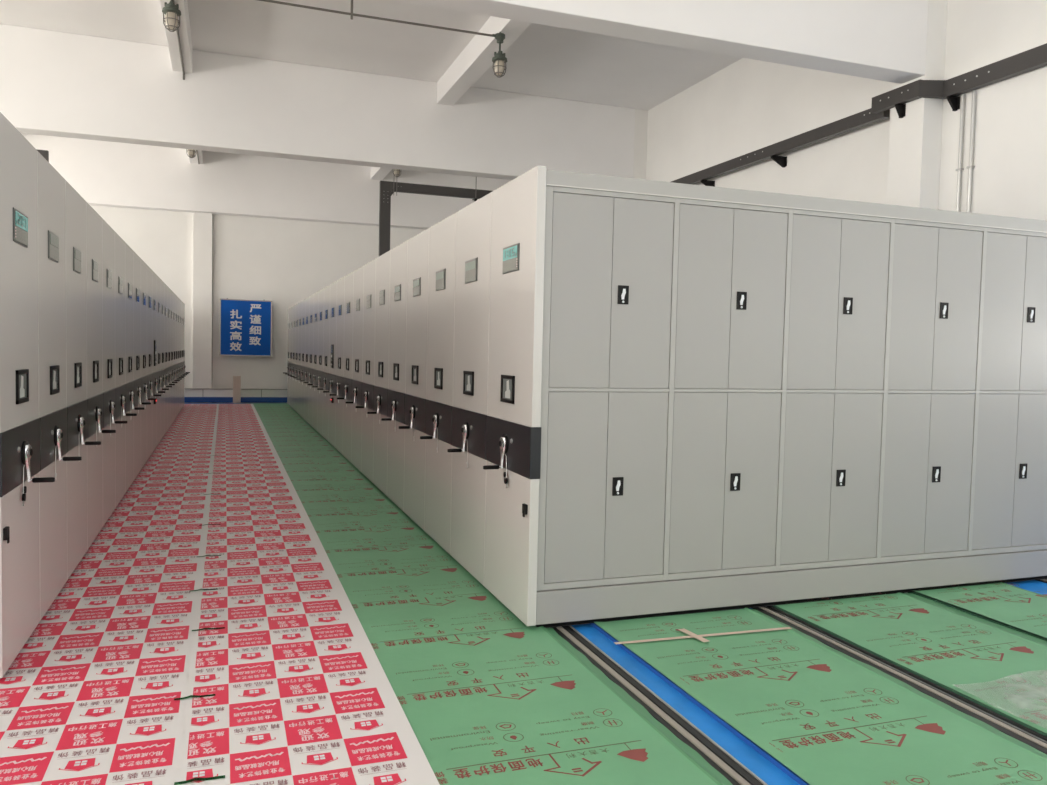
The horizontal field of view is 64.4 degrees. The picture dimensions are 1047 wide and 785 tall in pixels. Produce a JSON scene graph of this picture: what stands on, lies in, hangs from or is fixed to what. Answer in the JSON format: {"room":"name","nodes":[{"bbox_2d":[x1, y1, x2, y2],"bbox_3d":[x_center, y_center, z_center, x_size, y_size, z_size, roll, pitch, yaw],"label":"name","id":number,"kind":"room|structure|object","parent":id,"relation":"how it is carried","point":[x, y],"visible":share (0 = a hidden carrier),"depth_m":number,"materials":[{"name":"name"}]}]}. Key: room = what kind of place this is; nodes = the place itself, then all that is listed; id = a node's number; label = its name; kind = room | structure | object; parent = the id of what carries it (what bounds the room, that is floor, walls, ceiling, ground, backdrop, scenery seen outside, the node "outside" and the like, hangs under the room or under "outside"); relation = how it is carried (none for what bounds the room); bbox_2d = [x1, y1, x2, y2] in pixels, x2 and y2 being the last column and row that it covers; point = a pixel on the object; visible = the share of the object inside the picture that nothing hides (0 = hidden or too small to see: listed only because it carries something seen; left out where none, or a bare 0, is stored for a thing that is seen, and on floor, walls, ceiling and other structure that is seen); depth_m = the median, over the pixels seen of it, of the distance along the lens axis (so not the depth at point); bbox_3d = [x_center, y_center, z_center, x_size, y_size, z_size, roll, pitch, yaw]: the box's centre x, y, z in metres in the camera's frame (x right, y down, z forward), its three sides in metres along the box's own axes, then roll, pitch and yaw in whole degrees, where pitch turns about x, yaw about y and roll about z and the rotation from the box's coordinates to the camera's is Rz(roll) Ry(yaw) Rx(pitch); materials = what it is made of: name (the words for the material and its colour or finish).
{"room":"archive storage room","nodes":[
{"label":"archive storage room","id":0,"kind":"room"},
{"bbox_2d":[90,205,424,402],"bbox_3d":[-10.545,-3.068,21.553,22.330,6.660,0.200,0,3,-20],"label":"wall","id":1,"kind":"structure","parent":0,"point":[283,262],"depth_m":22.60,"materials":[{"name":"paint"}]},
{"bbox_2d":[193,212,212,402],"bbox_3d":[-8.540,-2.236,22.141,0.488,5.030,0.140,0,3,-20],"label":"column","id":2,"kind":"structure","parent":1,"relation":"attached to","point":[202,222],"depth_m":22.07,"materials":[{"name":"paint"}]},
{"bbox_2d":[184,388,286,401],"bbox_3d":[-10.681,0.068,21.405,21.600,0.365,0.040,0,3,-20],"label":"baseboard","id":3,"kind":"structure","parent":1,"relation":"attached to","point":[191,395],"depth_m":22.41,"materials":[{"name":"blue"}]},
{"bbox_2d":[219,298,271,356],"bbox_3d":[-7.492,-1.754,22.444,1.340,1.545,0.030,1,3,-20],"label":"wall sign","id":4,"kind":"object","parent":1,"relation":"attached to","point":[245,329],"visible":1,"depth_m":22.44,"materials":[{"name":"blue"}]},
{"bbox_2d":[21,133,511,229],"bbox_3d":[-10.532,-5.564,21.108,21.630,1.629,0.380,0,3,-20],"label":"beam","id":5,"kind":"structure","parent":1,"relation":"attached to","point":[103,173],"depth_m":22.03,"materials":[{"name":"paint"}]},
{"bbox_2d":[0,0,741,109],"bbox_3d":[-5.470,-5.704,7.489,22.330,0.200,29.780,0,3,-20],"label":"ceiling","id":6,"kind":"structure","parent":0,"point":[544,60],"depth_m":13.88,"materials":[{"name":"paint"}]},
{"bbox_2d":[36,149,48,161],"bbox_3d":[-10.790,-3.983,13.985,4.935,4.095,0.180,0,3,-20],"label":"cable tray","id":7,"kind":"object","parent":6,"relation":"hanging from","point":[45,153],"visible":0.09,"depth_m":14.75,"materials":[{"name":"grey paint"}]},
{"bbox_2d":[159,0,192,72],"bbox_3d":[-4.650,-5.548,10.922,0.320,0.409,7.338,0,3,-20],"label":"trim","id":8,"kind":"structure","parent":6,"relation":"attached to","point":[184,29],"depth_m":13.01,"materials":[{"name":"paint"}]},
{"bbox_2d":[162,0,180,31],"bbox_3d":[-4.549,-5.001,10.744,0.235,0.651,0.230,0,3,-20],"label":"lamp","id":9,"kind":"object","parent":8,"relation":"hanging from","point":[172,11],"visible":1,"depth_m":10.70,"materials":[{"name":"glass"}]},
{"bbox_2d":[173,0,184,79],"bbox_3d":[-5.240,-5.372,12.617,0.080,0.128,3.767,0,3,-20],"label":"conduit","id":10,"kind":"object","parent":8,"relation":"attached to","point":[177,31],"visible":0.75,"depth_m":13.28,"materials":[{"name":"grey"}]},
{"bbox_2d":[189,150,202,163],"bbox_3d":[-7.260,-5.959,18.176,0.320,0.409,7.298,0,3,-20],"label":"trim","id":11,"kind":"structure","parent":6,"relation":"attached to","point":[200,152],"depth_m":21.03,"materials":[{"name":"paint"}]},
{"bbox_2d":[186,149,196,157],"bbox_3d":[-7.197,-5.414,18.016,0.235,0.651,0.230,0,3,-20],"label":"lamp","id":12,"kind":"object","parent":11,"relation":"hanging from","point":[191,153],"visible":0.44,"depth_m":17.97,"materials":[{"name":"grey metal"}]},
{"bbox_2d":[0,24,634,179],"bbox_3d":[-7.933,-5.154,13.882,21.630,1.629,0.400,0,3,-20],"label":"ceiling beam","id":13,"kind":"structure","parent":6,"relation":"attached to","point":[53,83],"depth_m":15.02,"materials":[{"name":"paint"}]},
{"bbox_2d":[258,0,493,36],"bbox_3d":[-2.410,-5.449,11.488,4.200,0.555,0.034,0,3,-20],"label":"conduit","id":14,"kind":"object","parent":6,"relation":"hanging from","point":[352,14],"visible":1,"depth_m":11.58,"materials":[{"name":"grey metal"}]},
{"bbox_2d":[370,167,391,179],"bbox_3d":[-2.875,-5.939,19.754,0.320,0.409,7.298,0,3,-20],"label":"beam","id":15,"kind":"structure","parent":6,"relation":"attached to","point":[376,173],"depth_m":22.48,"materials":[{"name":"paint"}]},
{"bbox_2d":[393,169,400,176],"bbox_3d":[-2.972,-5.395,19.537,0.235,0.651,0.230,0,3,-20],"label":"lamp","id":16,"kind":"object","parent":15,"relation":"hanging from","point":[396,173],"visible":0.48,"depth_m":19.49,"materials":[{"name":"grey metal"}]},
{"bbox_2d":[379,177,491,255],"bbox_3d":[-0.577,-3.937,17.661,4.955,4.095,0.180,0,3,-20],"label":"cable tray","id":17,"kind":"object","parent":6,"relation":"hanging from","point":[387,188],"visible":0.64,"depth_m":16.89,"materials":[{"name":"grey paint"}]},
{"bbox_2d":[437,16,530,105],"bbox_3d":[-0.266,-5.527,12.500,0.320,0.409,7.338,0,3,-20],"label":"beam","id":18,"kind":"structure","parent":6,"relation":"attached to","point":[476,57],"depth_m":13.70,"materials":[{"name":"paint"}]},
{"bbox_2d":[492,32,506,77],"bbox_3d":[-0.353,-4.982,12.255,0.235,0.651,0.230,0,3,-20],"label":"lamp","id":19,"kind":"object","parent":18,"relation":"hanging from","point":[499,60],"visible":1,"depth_m":12.20,"materials":[{"name":"grey metal"}]},
{"bbox_2d":[396,0,927,83],"bbox_3d":[-5.320,-4.741,6.619,21.630,1.629,0.380,0,3,-20],"label":"beam","id":20,"kind":"structure","parent":6,"relation":"attached to","point":[882,40],"depth_m":9.40,"materials":[{"name":"paint"}]},
{"bbox_2d":[184,403,1046,784],"bbox_3d":[-5.622,1.144,7.823,22.330,0.204,29.780,0,3,-20],"label":"floor","id":21,"kind":"structure","parent":0,"point":[756,759],"depth_m":4.04,"materials":[{"name":"blue paint"}]},
{"bbox_2d":[0,112,54,677],"bbox_3d":[-4.683,0.004,3.258,5.020,2.544,0.821,0,3,-20],"label":"shelving unit","id":22,"kind":"object","parent":21,"relation":"on","point":[20,480],"visible":1,"depth_m":3.99,"materials":[{"name":"grey metal"}]},
{"bbox_2d":[37,151,81,620],"bbox_3d":[-4.963,-0.040,4.034,5.020,2.544,0.821,0,3,-20],"label":"shelving unit","id":23,"kind":"object","parent":21,"relation":"on","point":[50,184],"visible":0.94,"depth_m":4.79,"materials":[{"name":"grey metal"}]},
{"bbox_2d":[65,180,100,579],"bbox_3d":[-5.242,-0.084,4.810,5.020,2.544,0.821,0,3,-20],"label":"shelving unit","id":24,"kind":"object","parent":21,"relation":"on","point":[75,205],"visible":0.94,"depth_m":5.56,"materials":[{"name":"grey metal"}]},
{"bbox_2d":[86,202,115,549],"bbox_3d":[-5.521,-0.128,5.586,5.020,2.544,0.821,0,3,-20],"label":"shelving unit","id":25,"kind":"object","parent":21,"relation":"on","point":[93,219],"visible":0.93,"depth_m":6.34,"materials":[{"name":"grey metal"}]},
{"bbox_2d":[0,404,217,784],"bbox_3d":[-4.836,0.869,11.719,0.885,0.004,21.400,0,3,-20],"label":"film","id":26,"kind":"object","parent":21,"relation":"on","point":[88,698],"visible":0.94,"depth_m":4.18,"materials":[{"name":"red plastic"}]},
{"bbox_2d":[102,218,127,525],"bbox_3d":[-5.800,-0.172,6.362,5.020,2.544,0.821,0,3,-20],"label":"shelving unit","id":27,"kind":"object","parent":21,"relation":"on","point":[108,234],"visible":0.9,"depth_m":7.12,"materials":[{"name":"grey metal"}]},
{"bbox_2d":[115,232,136,507],"bbox_3d":[-6.079,-0.216,7.139,5.020,2.544,0.821,0,3,-20],"label":"shelving unit","id":28,"kind":"object","parent":21,"relation":"on","point":[120,385],"visible":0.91,"depth_m":7.90,"materials":[{"name":"grey metal"}]},
{"bbox_2d":[125,242,144,492],"bbox_3d":[-6.358,-0.261,7.915,5.020,2.544,0.821,0,3,-20],"label":"shelving unit","id":29,"kind":"object","parent":21,"relation":"on","point":[129,253],"visible":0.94,"depth_m":8.68,"materials":[{"name":"grey metal"}]},
{"bbox_2d":[134,252,150,479],"bbox_3d":[-6.638,-0.305,8.691,5.020,2.544,0.821,0,3,-20],"label":"shelving unit","id":30,"kind":"object","parent":21,"relation":"on","point":[137,260],"visible":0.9,"depth_m":9.48,"materials":[{"name":"grey metal"}]},
{"bbox_2d":[141,259,156,468],"bbox_3d":[-6.917,-0.349,9.467,5.020,2.544,0.821,0,3,-20],"label":"shelving unit","id":31,"kind":"object","parent":21,"relation":"on","point":[144,387],"visible":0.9,"depth_m":10.25,"materials":[{"name":"grey metal"}]},
{"bbox_2d":[147,265,160,460],"bbox_3d":[-7.196,-0.393,10.243,5.020,2.544,0.821,0,3,-20],"label":"shelving unit","id":32,"kind":"object","parent":21,"relation":"on","point":[149,270],"visible":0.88,"depth_m":11.01,"materials":[{"name":"grey metal"}]},
{"bbox_2d":[152,270,164,452],"bbox_3d":[-7.475,-0.437,11.019,5.020,2.544,0.821,0,3,-20],"label":"shelving unit","id":33,"kind":"object","parent":21,"relation":"on","point":[154,276],"visible":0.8,"depth_m":11.76,"materials":[{"name":"grey metal"}]},
{"bbox_2d":[157,276,168,445],"bbox_3d":[-7.754,-0.481,11.795,5.020,2.544,0.821,0,3,-20],"label":"shelving unit","id":34,"kind":"object","parent":21,"relation":"on","point":[159,379],"visible":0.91,"depth_m":12.59,"materials":[{"name":"grey metal"}]},
{"bbox_2d":[161,280,171,439],"bbox_3d":[-8.034,-0.525,12.572,5.020,2.544,0.821,0,3,-20],"label":"shelving unit","id":35,"kind":"object","parent":21,"relation":"on","point":[163,377],"visible":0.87,"depth_m":13.32,"materials":[{"name":"grey metal"}]},
{"bbox_2d":[164,283,174,434],"bbox_3d":[-8.313,-0.569,13.348,5.020,2.544,0.821,0,3,-20],"label":"shelving unit","id":36,"kind":"object","parent":21,"relation":"on","point":[165,285],"visible":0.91,"depth_m":14.09,"materials":[{"name":"grey metal"}]},
{"bbox_2d":[167,287,177,430],"bbox_3d":[-8.592,-0.613,14.124,5.020,2.544,0.821,0,3,-20],"label":"shelving unit","id":37,"kind":"object","parent":21,"relation":"on","point":[169,289],"visible":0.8,"depth_m":14.96,"materials":[{"name":"grey metal"}]},
{"bbox_2d":[170,290,179,425],"bbox_3d":[-8.871,-0.657,14.900,5.020,2.544,0.821,0,3,-20],"label":"shelving unit","id":38,"kind":"object","parent":21,"relation":"on","point":[171,343],"visible":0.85,"depth_m":15.66,"materials":[{"name":"grey metal"}]},
{"bbox_2d":[173,292,181,421],"bbox_3d":[-9.150,-0.701,15.676,5.020,2.544,0.821,0,3,-20],"label":"shelving unit","id":39,"kind":"object","parent":21,"relation":"on","point":[174,294],"visible":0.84,"depth_m":16.46,"materials":[{"name":"grey metal"}]},
{"bbox_2d":[175,295,183,418],"bbox_3d":[-9.429,-0.745,16.452,5.020,2.544,0.821,0,3,-20],"label":"shelving unit","id":40,"kind":"object","parent":21,"relation":"on","point":[176,323],"visible":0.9,"depth_m":17.24,"materials":[{"name":"grey metal"}]},
{"bbox_2d":[177,298,185,415],"bbox_3d":[-9.709,-0.789,17.228,5.020,2.544,0.821,0,3,-20],"label":"shelving unit","id":41,"kind":"object","parent":21,"relation":"on","point":[179,369],"visible":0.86,"depth_m":18.06,"materials":[{"name":"grey metal"}]},
{"bbox_2d":[179,300,186,412],"bbox_3d":[-9.988,-0.833,18.005,5.020,2.544,0.821,0,3,-20],"label":"shelving unit","id":42,"kind":"object","parent":21,"relation":"on","point":[181,368],"visible":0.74,"depth_m":18.76,"materials":[{"name":"grey metal"}]},
{"bbox_2d":[181,301,188,409],"bbox_3d":[-10.267,-0.877,18.781,5.020,2.544,0.821,0,3,-20],"label":"shelving unit","id":43,"kind":"object","parent":21,"relation":"on","point":[181,301],"visible":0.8,"depth_m":19.48,"materials":[{"name":"grey metal"}]},
{"bbox_2d":[183,303,189,406],"bbox_3d":[-10.546,-0.921,19.557,5.020,2.544,0.821,0,3,-20],"label":"shelving unit","id":44,"kind":"object","parent":21,"relation":"on","point":[183,303],"visible":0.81,"depth_m":20.37,"materials":[{"name":"grey metal"}]},
{"bbox_2d":[233,376,240,402],"bbox_3d":[-7.699,-0.081,22.332,0.201,0.729,0.150,0,3,-20],"label":"box","id":45,"kind":"object","parent":21,"relation":"on","point":[236,379],"visible":1,"depth_m":22.26,"materials":[{"name":"beige"}]},
{"bbox_2d":[174,404,439,784],"bbox_3d":[-4.044,0.866,12.004,0.926,0.010,21.400,0,3,-20],"label":"film","id":46,"kind":"object","parent":21,"relation":"on","point":[303,696],"depth_m":4.11,"materials":[{"name":"red plastic"}]},
{"bbox_2d":[246,403,535,648],"bbox_3d":[-3.672,0.810,13.463,1.117,0.005,19.468,0,3,-20],"label":"sheet","id":47,"kind":"object","parent":21,"relation":"on","point":[398,581],"visible":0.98,"depth_m":6.23,"materials":[{"name":"green plastic"}]},
{"bbox_2d":[372,626,732,784],"bbox_3d":[0.038,1.392,3.285,1.209,0.022,2.600,0,3,-20],"label":"sheet","id":48,"kind":"object","parent":21,"relation":"on","point":[532,709],"visible":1,"depth_m":3.53,"materials":[{"name":"green plastic"}]},
{"bbox_2d":[550,625,767,784],"bbox_3d":[-2.414,0.924,12.062,0.122,0.012,22.200,0,3,-20],"label":"track rail","id":49,"kind":"object","parent":21,"relation":"on","point":[682,728],"visible":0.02,"depth_m":3.63,"materials":[{"name":"grey metal"}]},
{"bbox_2d":[283,308,289,405],"bbox_3d":[-3.910,-0.921,22.547,5.020,2.544,0.848,0,3,-20],"label":"shelving unit","id":50,"kind":"object","parent":49,"relation":"on","point":[288,362],"visible":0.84,"depth_m":21.74,"materials":[{"name":"grey metal"}]},
{"bbox_2d":[286,306,292,408],"bbox_3d":[-3.621,-0.875,21.745,5.020,2.544,0.848,0,3,-20],"label":"shelving unit","id":51,"kind":"object","parent":49,"relation":"on","point":[291,308],"visible":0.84,"depth_m":20.87,"materials":[{"name":"grey metal"}]},
{"bbox_2d":[288,304,295,409],"bbox_3d":[-3.333,-0.830,20.944,5.020,2.544,0.848,0,3,-20],"label":"shelving unit","id":52,"kind":"object","parent":49,"relation":"on","point":[294,306],"visible":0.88,"depth_m":20.14,"materials":[{"name":"grey metal"}]},
{"bbox_2d":[290,303,298,412],"bbox_3d":[-3.045,-0.784,20.142,5.020,2.544,0.848,0,3,-20],"label":"shelving unit","id":53,"kind":"object","parent":49,"relation":"on","point":[297,304],"visible":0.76,"depth_m":19.33,"materials":[{"name":"grey metal"}]},
{"bbox_2d":[293,301,301,415],"bbox_3d":[-2.756,-0.739,19.341,5.020,2.544,0.848,0,3,-20],"label":"shelving unit","id":54,"kind":"object","parent":49,"relation":"on","point":[300,303],"visible":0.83,"depth_m":18.54,"materials":[{"name":"grey metal"}]},
{"bbox_2d":[296,299,305,419],"bbox_3d":[-2.468,-0.693,18.540,5.020,2.544,0.848,0,3,-20],"label":"shelving unit","id":55,"kind":"object","parent":49,"relation":"on","point":[304,300],"visible":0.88,"depth_m":17.69,"materials":[{"name":"grey metal"}]},
{"bbox_2d":[300,296,309,421],"bbox_3d":[-2.180,-0.648,17.738,5.020,2.544,0.848,0,3,-20],"label":"shelving unit","id":56,"kind":"object","parent":49,"relation":"on","point":[308,298],"visible":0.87,"depth_m":16.88,"materials":[{"name":"grey metal"}]},
{"bbox_2d":[303,294,313,426],"bbox_3d":[-1.891,-0.602,16.936,5.020,2.544,0.848,0,3,-20],"label":"shelving unit","id":57,"kind":"object","parent":49,"relation":"on","point":[311,311],"visible":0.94,"depth_m":16.08,"materials":[{"name":"grey metal"}]},
{"bbox_2d":[307,291,318,430],"bbox_3d":[-1.603,-0.557,16.135,5.020,2.544,0.848,0,3,-20],"label":"shelving unit","id":58,"kind":"object","parent":49,"relation":"on","point":[316,295],"visible":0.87,"depth_m":15.31,"materials":[{"name":"grey metal"}]},
{"bbox_2d":[312,288,323,435],"bbox_3d":[-1.315,-0.511,15.333,5.020,2.544,0.848,0,3,-20],"label":"shelving unit","id":59,"kind":"object","parent":49,"relation":"on","point":[321,292],"visible":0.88,"depth_m":14.51,"materials":[{"name":"grey metal"}]},
{"bbox_2d":[317,285,329,441],"bbox_3d":[-1.026,-0.466,14.532,5.020,2.544,0.848,0,3,-20],"label":"shelving unit","id":60,"kind":"object","parent":49,"relation":"on","point":[326,289],"visible":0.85,"depth_m":13.68,"materials":[{"name":"grey metal"}]},
{"bbox_2d":[323,281,336,446],"bbox_3d":[-0.738,-0.420,13.730,5.020,2.544,0.848,0,3,-20],"label":"shelving unit","id":61,"kind":"object","parent":49,"relation":"on","point":[333,287],"visible":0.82,"depth_m":12.88,"materials":[{"name":"grey metal"}]},
{"bbox_2d":[329,276,344,454],"bbox_3d":[-0.450,-0.375,12.929,5.020,2.544,0.848,0,3,-20],"label":"shelving unit","id":62,"kind":"object","parent":49,"relation":"on","point":[341,282],"visible":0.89,"depth_m":12.10,"materials":[{"name":"grey metal"}]},
{"bbox_2d":[337,271,353,461],"bbox_3d":[-0.162,-0.329,12.127,5.020,2.544,0.848,0,3,-20],"label":"shelving unit","id":63,"kind":"object","parent":49,"relation":"on","point":[349,279],"visible":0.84,"depth_m":11.29,"materials":[{"name":"grey metal"}]},
{"bbox_2d":[345,265,363,471],"bbox_3d":[0.127,-0.284,11.326,5.020,2.544,0.848,0,3,-20],"label":"shelving unit","id":64,"kind":"object","parent":49,"relation":"on","point":[358,288],"visible":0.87,"depth_m":10.48,"materials":[{"name":"grey metal"}]},
{"bbox_2d":[355,259,375,482],"bbox_3d":[0.415,-0.238,10.524,5.020,2.544,0.848,0,3,-20],"label":"shelving unit","id":65,"kind":"object","parent":49,"relation":"on","point":[369,268],"visible":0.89,"depth_m":9.68,"materials":[{"name":"grey metal"}]},
{"bbox_2d":[367,251,389,495],"bbox_3d":[0.703,-0.193,9.723,5.020,2.544,0.848,0,3,-20],"label":"shelving unit","id":66,"kind":"object","parent":49,"relation":"on","point":[382,304],"visible":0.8,"depth_m":8.88,"materials":[{"name":"grey metal"}]},
{"bbox_2d":[381,240,407,511],"bbox_3d":[0.992,-0.147,8.921,5.020,2.544,0.848,0,3,-20],"label":"shelving unit","id":67,"kind":"object","parent":49,"relation":"on","point":[398,255],"visible":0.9,"depth_m":8.07,"materials":[{"name":"grey metal"}]},
{"bbox_2d":[398,228,428,529],"bbox_3d":[1.280,-0.102,8.120,5.020,2.544,0.848,0,3,-20],"label":"shelving unit","id":68,"kind":"object","parent":49,"relation":"on","point":[418,245],"visible":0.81,"depth_m":7.27,"materials":[{"name":"grey metal"}]},
{"bbox_2d":[420,213,455,553],"bbox_3d":[1.568,-0.056,7.318,5.020,2.544,0.848,0,3,-20],"label":"shelving unit","id":69,"kind":"object","parent":49,"relation":"on","point":[442,235],"visible":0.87,"depth_m":6.46,"materials":[{"name":"grey metal"}]},
{"bbox_2d":[447,192,491,585],"bbox_3d":[1.857,-0.011,6.517,5.020,2.544,0.848,0,3,-20],"label":"shelving unit","id":70,"kind":"object","parent":49,"relation":"on","point":[473,222],"visible":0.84,"depth_m":5.66,"materials":[{"name":"grey metal"}]},
{"bbox_2d":[483,166,1046,625],"bbox_3d":[2.140,0.034,5.728,5.020,2.544,0.821,0,3,-20],"label":"shelving unit","id":71,"kind":"object","parent":21,"relation":"on","point":[700,396],"visible":1,"depth_m":5.07,"materials":[{"name":"grey metal"}]},
{"bbox_2d":[594,607,1046,784],"bbox_3d":[1.442,1.412,3.515,1.107,0.023,3.080,0,3,-20],"label":"sheet","id":72,"kind":"object","parent":21,"relation":"on","point":[830,716],"visible":1,"depth_m":3.68,"materials":[{"name":"green plastic"}]},
{"bbox_2d":[614,627,791,643],"bbox_3d":[0.999,1.336,4.596,1.086,0.002,0.227,0,3,-20],"label":"tape","id":73,"kind":"object","parent":72,"relation":"on","point":[699,637],"visible":1,"depth_m":4.57,"materials":[{"name":"beige"}]},
{"bbox_2d":[752,606,1046,753],"bbox_3d":[-1.133,0.930,12.523,0.134,0.012,22.200,0,3,-20],"label":"track rail","id":74,"kind":"object","parent":21,"relation":"on","point":[1034,739],"visible":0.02,"depth_m":4.03,"materials":[{"name":"grey metal"}]},
{"bbox_2d":[776,592,1046,732],"bbox_3d":[2.482,1.396,4.303,1.107,0.020,3.860,0,3,-20],"label":"sheet","id":75,"kind":"object","parent":21,"relation":"on","point":[1002,668],"visible":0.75,"depth_m":4.54,"materials":[{"name":"green plastic"}]},
{"bbox_2d":[912,581,1046,637],"bbox_3d":[3.407,1.392,4.641,0.886,0.014,3.870,0,3,-20],"label":"sheet","id":76,"kind":"object","parent":21,"relation":"on","point":[1012,605],"visible":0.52,"depth_m":5.35,"materials":[{"name":"green plastic"}]},
{"bbox_2d":[646,0,1046,220],"bbox_3d":[4.865,-2.232,11.404,0.200,6.660,29.380,0,3,-20],"label":"wall","id":77,"kind":"structure","parent":0,"point":[748,105],"depth_m":11.55,"materials":[{"name":"paint"}]},
{"bbox_2d":[633,109,647,179],"bbox_3d":[2.302,-2.600,17.788,0.299,6.658,0.550,0,3,-20],"label":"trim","id":78,"kind":"structure","parent":77,"relation":"attached to","point":[641,116],"depth_m":17.40,"materials":[{"name":"paint"}]},
{"bbox_2d":[700,180,714,186],"bbox_3d":[3.320,-3.749,15.029,0.255,0.160,0.100,0,3,-20],"label":"bracket","id":79,"kind":"object","parent":77,"relation":"attached to","point":[705,182],"visible":0.78,"depth_m":15.02,"materials":[{"name":"black metal"}]},
{"bbox_2d":[770,155,786,167],"bbox_3d":[4.012,-3.640,13.103,0.255,0.160,0.100,0,3,-20],"label":"bracket","id":80,"kind":"object","parent":77,"relation":"attached to","point":[781,160],"visible":1,"depth_m":13.10,"materials":[{"name":"black metal"}]},
{"bbox_2d":[671,43,1046,184],"bbox_3d":[5.979,-3.526,7.431,0.377,0.241,21.105,0,3,-20],"label":"cable tray","id":81,"kind":"object","parent":77,"relation":"attached to","point":[1034,58],"visible":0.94,"depth_m":10.51,"materials":[{"name":"grey paint"}]},
{"bbox_2d":[895,104,905,117],"bbox_3d":[4.728,-3.541,10.461,0.103,0.160,0.100,0,3,-20],"label":"bracket","id":82,"kind":"object","parent":77,"relation":"attached to","point":[900,108],"visible":1,"depth_m":10.45,"materials":[{"name":"black metal"}]},
{"bbox_2d":[886,0,947,208],"bbox_3d":[4.911,-2.188,10.534,0.299,6.658,0.550,0,3,-20],"label":"column","id":83,"kind":"structure","parent":77,"relation":"attached to","point":[914,138],"depth_m":10.26,"materials":[{"name":"paint"}]},
{"bbox_2d":[946,95,959,110],"bbox_3d":[5.178,-3.490,10.040,0.135,0.160,0.100,0,3,-20],"label":"bracket","id":84,"kind":"object","parent":77,"relation":"attached to","point":[954,101],"visible":1,"depth_m":10.03,"materials":[{"name":"black metal"}]},
{"bbox_2d":[956,94,964,211],"bbox_3d":[5.206,-1.197,10.059,0.057,4.740,0.070,0,3,-20],"label":"conduit pipe","id":85,"kind":"object","parent":77,"relation":"attached to","point":[960,169],"visible":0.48,"depth_m":9.96,"materials":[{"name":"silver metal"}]},
{"bbox_2d":[966,90,975,212],"bbox_3d":[5.259,-1.189,9.913,0.057,4.740,0.070,0,3,-20],"label":"conduit pipe","id":86,"kind":"object","parent":77,"relation":"attached to","point":[970,167],"visible":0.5,"depth_m":9.82,"materials":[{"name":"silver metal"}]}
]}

